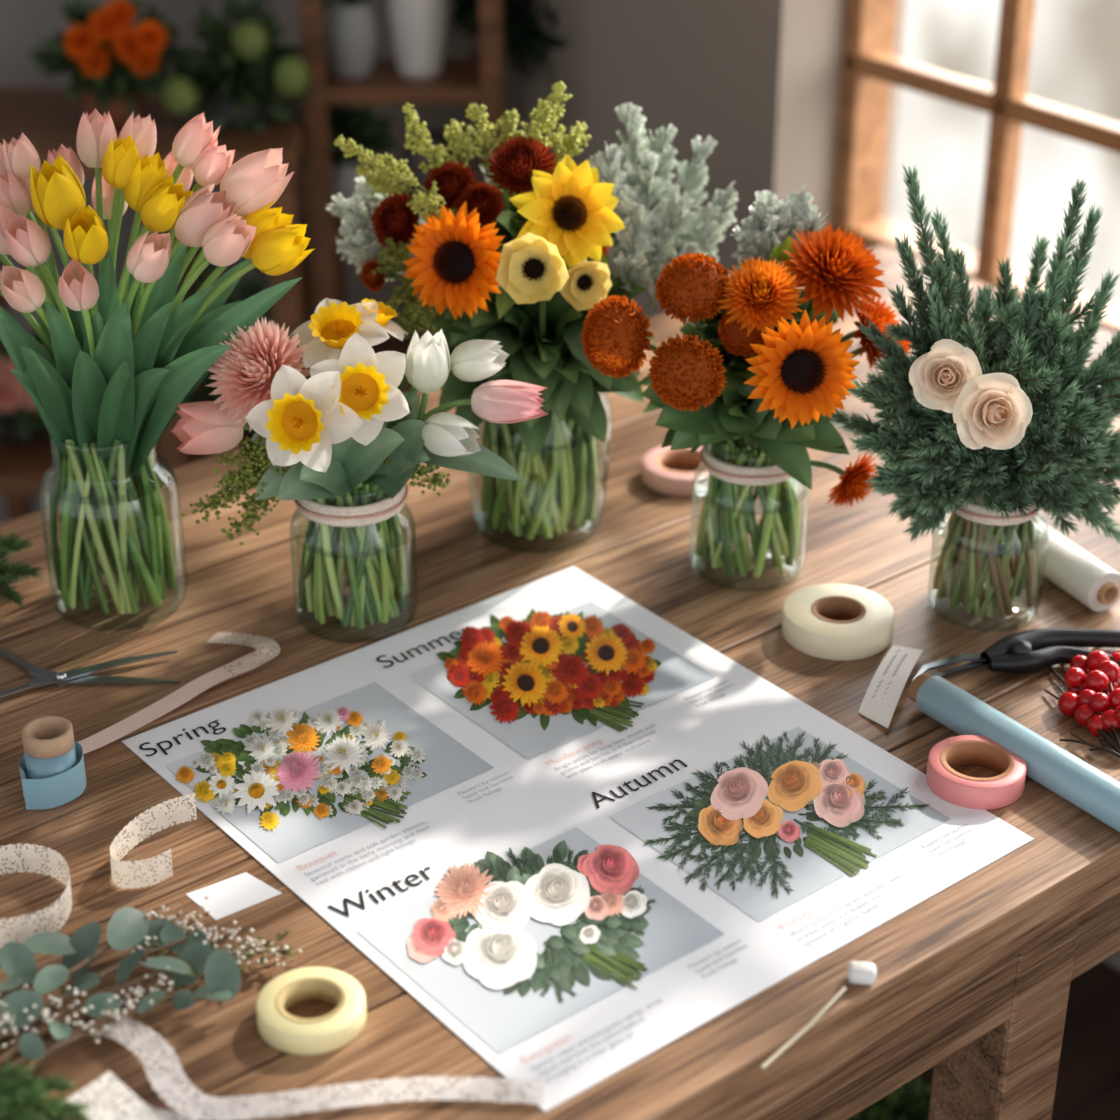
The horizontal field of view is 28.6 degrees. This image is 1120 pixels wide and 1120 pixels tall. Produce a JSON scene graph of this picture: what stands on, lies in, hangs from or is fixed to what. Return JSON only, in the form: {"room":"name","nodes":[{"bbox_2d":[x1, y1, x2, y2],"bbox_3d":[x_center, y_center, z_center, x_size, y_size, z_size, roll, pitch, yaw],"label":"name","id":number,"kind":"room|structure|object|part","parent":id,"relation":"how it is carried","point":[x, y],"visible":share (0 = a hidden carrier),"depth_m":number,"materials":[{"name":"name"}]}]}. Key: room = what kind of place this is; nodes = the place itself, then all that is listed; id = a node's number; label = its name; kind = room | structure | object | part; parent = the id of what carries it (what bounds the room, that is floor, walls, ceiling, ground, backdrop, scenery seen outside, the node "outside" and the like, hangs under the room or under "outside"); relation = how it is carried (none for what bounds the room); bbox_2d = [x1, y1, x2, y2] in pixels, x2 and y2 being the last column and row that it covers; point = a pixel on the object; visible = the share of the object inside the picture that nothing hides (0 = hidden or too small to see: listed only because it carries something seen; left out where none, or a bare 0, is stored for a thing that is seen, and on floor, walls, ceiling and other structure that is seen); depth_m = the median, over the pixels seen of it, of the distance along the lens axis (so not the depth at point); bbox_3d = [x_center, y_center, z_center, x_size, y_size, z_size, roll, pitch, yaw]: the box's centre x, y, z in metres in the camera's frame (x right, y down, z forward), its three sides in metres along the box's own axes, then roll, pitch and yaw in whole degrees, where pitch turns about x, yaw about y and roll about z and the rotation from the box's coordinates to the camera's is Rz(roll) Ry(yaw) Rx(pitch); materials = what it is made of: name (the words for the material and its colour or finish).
{"room":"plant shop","nodes":[
{"label":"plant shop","id":0,"kind":"room"},
{"bbox_2d":[0,0,279,522],"bbox_3d":[-1.989,-0.643,1.991,3.950,2.400,0.100,-21,35,-33],"label":"wall","id":1,"kind":"structure","parent":0,"point":[23,23],"depth_m":3.12,"materials":[{"name":"paint"}]},
{"bbox_2d":[277,0,1119,969],"bbox_3d":[0.913,-0.501,1.729,0.200,2.400,4.400,-21,35,-33],"label":"wall","id":2,"kind":"structure","parent":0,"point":[759,78],"depth_m":2.59,"materials":[{"name":"paint"}]},
{"bbox_2d":[445,0,572,83],"bbox_3d":[-0.030,-0.695,2.795,0.234,0.224,0.153,5,29,9],"label":"hanging greenery","id":3,"kind":"object","parent":2,"relation":"attached to","point":[525,34],"visible":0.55,"depth_m":2.77,"materials":[{"name":"green plant"}]},
{"bbox_2d":[832,0,1119,333],"bbox_3d":[0.742,-0.700,1.918,0.060,1.330,1.320,-21,35,-33],"label":"window","id":4,"kind":"structure","parent":2,"relation":"attached to","point":[870,67],"depth_m":2.44,"materials":[{"name":"brown wood"}]},
{"bbox_2d":[1051,961,1119,1119],"bbox_3d":[-0.595,1.185,1.192,4.150,0.050,4.300,-21,35,-33],"label":"floor","id":5,"kind":"structure","parent":0,"point":[1088,1077],"depth_m":2.35,"materials":[{"name":"brown wood"}]},
{"bbox_2d":[0,87,315,520],"bbox_3d":[-0.546,-0.204,2.891,0.463,0.770,0.280,0,28,0],"label":"cabinet","id":6,"kind":"object","parent":5,"relation":"on","point":[46,116],"visible":0.12,"depth_m":2.75,"materials":[{"name":"brown wood"}]},
{"bbox_2d":[0,331,46,446],"bbox_3d":[-0.715,-0.229,2.851,0.208,0.159,0.174,0,28,0],"label":"flower arrangement","id":7,"kind":"object","parent":6,"relation":"on","point":[21,423],"visible":0.41,"depth_m":2.82,"materials":[{"name":"plant"}]},
{"bbox_2d":[26,0,183,130],"bbox_3d":[-0.543,-0.607,2.645,0.198,0.174,0.170,0,28,0],"label":"flower arrangement","id":8,"kind":"object","parent":6,"relation":"on","point":[118,84],"visible":1,"depth_m":2.61,"materials":[{"name":"plant"}]},
{"bbox_2d":[161,0,317,133],"bbox_3d":[-0.387,-0.583,2.660,0.188,0.215,0.174,0,28,0],"label":"hydrangea arrangement","id":9,"kind":"object","parent":6,"relation":"on","point":[241,69],"visible":1,"depth_m":2.63,"materials":[{"name":"plant"}]},
{"bbox_2d":[175,248,306,445],"bbox_3d":[-0.430,-0.282,2.833,0.206,0.271,0.169,10,30,18],"label":"foliage arrangement","id":10,"kind":"object","parent":6,"relation":"on","point":[247,288],"visible":0.08,"depth_m":2.81,"materials":[{"name":"plant"}]},
{"bbox_2d":[299,0,504,389],"bbox_3d":[-0.191,-0.707,2.686,0.241,1.850,0.146,0,28,0],"label":"shelf unit","id":11,"kind":"object","parent":5,"relation":"on","point":[460,81],"visible":0.3,"depth_m":2.70,"materials":[{"name":"brown wood"}]},
{"bbox_2d":[323,0,377,78],"bbox_3d":[-0.259,-0.701,2.688,0.117,0.216,0.108,-8,29,-14],"label":"vase","id":12,"kind":"object","parent":11,"relation":"on","point":[350,29],"visible":0.98,"depth_m":2.69,"materials":[{"name":"white ceramic"}]},
{"bbox_2d":[328,105,397,211],"bbox_3d":[-0.266,-0.514,2.794,0.124,0.148,0.109,-12,31,-21],"label":"potted plant","id":13,"kind":"object","parent":11,"relation":"on","point":[355,123],"visible":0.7,"depth_m":2.76,"materials":[{"name":"green plant"}]},
{"bbox_3d":[-0.268,-0.479,2.810,0.068,0.070,0.068,0,29,0],"label":"pot","id":14,"kind":"part","parent":13,"relation":"part of","materials":[{"name":"ceramic"}]},
{"bbox_2d":[389,0,446,78],"bbox_3d":[-0.175,-0.672,2.705,0.072,0.150,0.072,0,28,0],"label":"ceramic vase","id":15,"kind":"object","parent":11,"relation":"on","point":[418,27],"visible":1,"depth_m":2.69,"materials":[{"name":"white ceramic"}]},
{"bbox_2d":[0,245,1119,1119],"bbox_3d":[-0.043,0.398,1.791,1.700,0.761,0.865,-21,35,-33],"label":"work table","id":16,"kind":"object","parent":5,"relation":"on","point":[971,985],"depth_m":1.52,"materials":[{"name":"brown wood"}]},
{"bbox_2d":[0,530,43,607],"bbox_3d":[-0.432,0.004,1.699,0.065,0.037,0.096,0,28,0],"label":"evergreen clipping","id":17,"kind":"object","parent":16,"relation":"on","point":[12,544],"visible":1,"depth_m":1.70,"materials":[{"name":"green plant"}]},
{"bbox_2d":[0,843,71,947],"bbox_3d":[-0.332,0.205,1.349,0.064,0.021,0.079,-4,29,-7],"label":"ribbon","id":18,"kind":"object","parent":16,"relation":"on","point":[34,860],"visible":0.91,"depth_m":1.36,"materials":[{"name":"beige fabric"}]},
{"bbox_2d":[0,1058,91,1119],"bbox_3d":[-0.284,0.288,1.178,0.065,0.035,0.058,15,32,25],"label":"evergreen clipping","id":19,"kind":"object","parent":16,"relation":"on","point":[24,1099],"visible":1,"depth_m":1.18,"materials":[{"name":"green plant"}]},
{"bbox_2d":[19,716,85,809],"bbox_3d":[-0.336,0.134,1.453,0.041,0.049,0.041,0,28,0],"label":"spool","id":20,"kind":"object","parent":16,"relation":"on","point":[51,765],"visible":1,"depth_m":1.44},
{"bbox_2d":[0,648,179,697],"bbox_3d":[-0.392,0.081,1.593,0.236,0.008,0.146,0,28,0],"label":"scissors","id":21,"kind":"object","parent":16,"relation":"on","point":[40,676],"visible":1,"depth_m":1.59,"materials":[{"name":"metal"}]},
{"bbox_2d":[39,433,187,629],"bbox_3d":[-0.338,-0.034,1.658,0.103,0.148,0.103,0,29,0],"label":"glass jar","id":22,"kind":"object","parent":16,"relation":"on","point":[102,476],"depth_m":1.63,"materials":[{"name":"clear glass"}]},
{"bbox_2d":[66,1071,197,1119],"bbox_3d":[-0.230,0.298,1.186,0.072,0.010,0.035,13,31,22],"label":"ribbon","id":23,"kind":"object","parent":16,"relation":"on","point":[106,1114],"visible":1,"depth_m":1.19,"materials":[{"name":"white fabric"}]},
{"bbox_2d":[0,897,301,1073],"bbox_3d":[-0.254,0.240,1.278,0.205,0.033,0.105,-15,32,-25],"label":"eucalyptus sprig","id":24,"kind":"object","parent":16,"relation":"on","point":[128,927],"visible":1,"depth_m":1.27,"materials":[{"name":"green plant"}]},
{"bbox_2d":[110,793,196,888],"bbox_3d":[-0.260,0.178,1.401,0.039,0.020,0.080,3,29,5],"label":"ribbon","id":25,"kind":"object","parent":16,"relation":"on","point":[161,819],"visible":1,"depth_m":1.40,"materials":[{"name":"beige fabric"}]},
{"bbox_2d":[0,108,313,629],"bbox_3d":[-0.301,-0.132,1.597,0.264,0.378,0.139,0,28,0],"label":"bouquet","id":26,"kind":"object","parent":16,"relation":"on","point":[110,377],"visible":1,"depth_m":1.55,"materials":[{"name":"green plant"}]},
{"bbox_2d":[78,632,280,753],"bbox_3d":[-0.267,0.097,1.554,0.067,0.012,0.198,12,31,22],"label":"satin ribbon","id":27,"kind":"object","parent":16,"relation":"on","point":[248,662],"visible":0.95,"depth_m":1.57,"materials":[{"name":"fabric"}]},
{"bbox_2d":[186,872,281,919],"bbox_3d":[-0.203,0.207,1.367,0.049,0.001,0.034,-19,34,-31],"label":"paper tag","id":28,"kind":"object","parent":16,"relation":"on","point":[239,892],"visible":1,"depth_m":1.37,"materials":[{"name":"white paper"}]},
{"bbox_2d":[256,967,365,1054],"bbox_3d":[-0.142,0.258,1.260,0.062,0.015,0.062,0,28,0],"label":"tape roll","id":29,"kind":"object","parent":16,"relation":"on","point":[285,1032],"visible":1,"depth_m":1.25,"materials":[{"name":"yellow paper"}]},
{"bbox_2d":[90,1017,545,1119],"bbox_3d":[-0.143,0.287,1.207,0.268,0.010,0.070,6,29,11],"label":"ribbon","id":30,"kind":"object","parent":16,"relation":"on","point":[485,1089],"visible":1,"depth_m":1.21,"materials":[{"name":"white fabric"}]},
{"bbox_2d":[290,488,417,641],"bbox_3d":[-0.154,-0.011,1.644,0.093,0.120,0.093,0,29,0],"label":"glass jar","id":31,"kind":"object","parent":16,"relation":"on","point":[364,523],"depth_m":1.62,"materials":[{"name":"clear glass"}]},
{"bbox_2d":[170,298,547,641],"bbox_3d":[-0.145,-0.054,1.582,0.230,0.255,0.177,19,34,31],"label":"bouquet","id":32,"kind":"object","parent":16,"relation":"on","point":[343,443],"visible":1,"depth_m":1.55,"materials":[{"name":"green plant"}]},
{"bbox_2d":[326,81,737,551],"bbox_3d":[-0.014,-0.196,1.729,0.283,0.365,0.212,-23,36,-36],"label":"bouquet","id":33,"kind":"object","parent":16,"relation":"on","point":[519,259],"visible":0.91,"depth_m":1.67,"materials":[{"name":"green plant"}]},
{"bbox_2d":[467,383,612,551],"bbox_3d":[-0.018,-0.088,1.770,0.120,0.136,0.120,0,29,0],"label":"glass jar","id":34,"kind":"object","parent":16,"relation":"on","point":[564,471],"depth_m":1.74,"materials":[{"name":"clear glass"}]},
{"bbox_2d":[122,566,1033,1111],"bbox_3d":[0.001,0.152,1.467,0.402,0.002,0.470,-21,35,-33],"label":"poster","id":35,"kind":"object","parent":16,"relation":"on","point":[580,833],"visible":1,"depth_m":1.43,"materials":[{"name":"paper"}]},
{"bbox_2d":[642,446,708,495],"bbox_3d":[0.106,-0.077,1.875,0.072,0.016,0.072,0,28,0],"label":"tape roll","id":36,"kind":"object","parent":16,"relation":"on","point":[656,475],"visible":0.66,"depth_m":1.85,"materials":[{"name":"pink paper"}]},
{"bbox_2d":[580,184,910,590],"bbox_3d":[0.141,-0.120,1.648,0.199,0.309,0.212,17,33,28],"label":"bouquet","id":37,"kind":"object","parent":16,"relation":"on","point":[767,369],"visible":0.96,"depth_m":1.59,"materials":[{"name":"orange plant"}]},
{"bbox_2d":[690,444,808,590],"bbox_3d":[0.148,-0.044,1.714,0.091,0.112,0.091,0,29,0],"label":"glass jar","id":38,"kind":"object","parent":16,"relation":"on","point":[727,516],"depth_m":1.69,"materials":[{"name":"clear glass"}]},
{"bbox_2d":[760,961,876,1069],"bbox_3d":[0.150,0.260,1.258,0.018,0.011,0.109,19,34,31],"label":"cotton swab","id":39,"kind":"object","parent":16,"relation":"on","point":[858,972],"visible":1,"depth_m":1.28,"materials":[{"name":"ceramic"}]},
{"bbox_2d":[782,584,894,660],"bbox_3d":[0.208,0.046,1.644,0.083,0.020,0.083,0,28,0],"label":"tape roll","id":40,"kind":"object","parent":16,"relation":"on","point":[837,622],"visible":1,"depth_m":1.63,"materials":[{"name":"beige paper"}]},
{"bbox_3d":[0.236,0.088,1.577,0.025,0.010,0.110,10,30,18],"label":"printed label strip","id":41,"kind":"part","parent":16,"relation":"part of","materials":[{"name":"white paper"}]},
{"bbox_2d":[828,163,1119,630],"bbox_3d":[0.320,-0.111,1.595,0.223,0.342,0.194,-22,36,-35],"label":"bouquet","id":42,"kind":"object","parent":16,"relation":"on","point":[985,439],"visible":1,"depth_m":1.56,"materials":[{"name":"green plant"}]},
{"bbox_2d":[926,735,1026,809],"bbox_3d":[0.278,0.141,1.470,0.065,0.018,0.065,0,28,0],"label":"tape roll","id":43,"kind":"object","parent":16,"relation":"on","point":[956,788],"visible":1,"depth_m":1.46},
{"bbox_2d":[928,510,1048,630],"bbox_3d":[0.324,-0.012,1.659,0.086,0.108,0.086,0,29,0],"label":"glass jar","id":44,"kind":"object","parent":16,"relation":"on","point":[978,547],"depth_m":1.64,"materials":[{"name":"clear glass"}]},
{"bbox_2d":[908,673,1119,831],"bbox_3d":[0.317,0.131,1.480,0.028,0.028,0.212,-19,34,-31],"label":"paper roll","id":45,"kind":"object","parent":16,"relation":"on","point":[1050,765],"visible":0.99,"depth_m":1.47,"materials":[{"name":"blue paper"}]},
{"bbox_2d":[912,628,1119,680],"bbox_3d":[0.344,0.070,1.601,0.183,0.022,0.068,0,28,0],"label":"pruning snips","id":46,"kind":"object","parent":16,"relation":"on","point":[1033,650],"visible":0.98,"depth_m":1.60,"materials":[{"name":"metal"}]},
{"bbox_2d":[1033,522,1119,611],"bbox_3d":[0.395,0.006,1.704,0.034,0.034,0.097,-13,31,-23],"label":"paper roll","id":47,"kind":"object","parent":16,"relation":"on","point":[1070,567],"visible":0.86,"depth_m":1.68,"materials":[{"name":"white paper"}]},
{"bbox_2d":[1044,650,1119,757],"bbox_3d":[0.380,0.096,1.542,0.073,0.031,0.128,0,28,0],"label":"sprig","id":48,"kind":"object","parent":16,"relation":"on","point":[1092,682],"visible":1,"depth_m":1.54,"materials":[{"name":"red plant"}]},
{"bbox_2d":[848,1067,932,1119],"bbox_3d":[0.277,0.547,2.000,0.322,0.299,0.327,0,28,0],"label":"plant","id":49,"kind":"object","parent":5,"relation":"on","point":[911,1101],"visible":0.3,"depth_m":1.92,"materials":[{"name":"green plant"}]}
]}

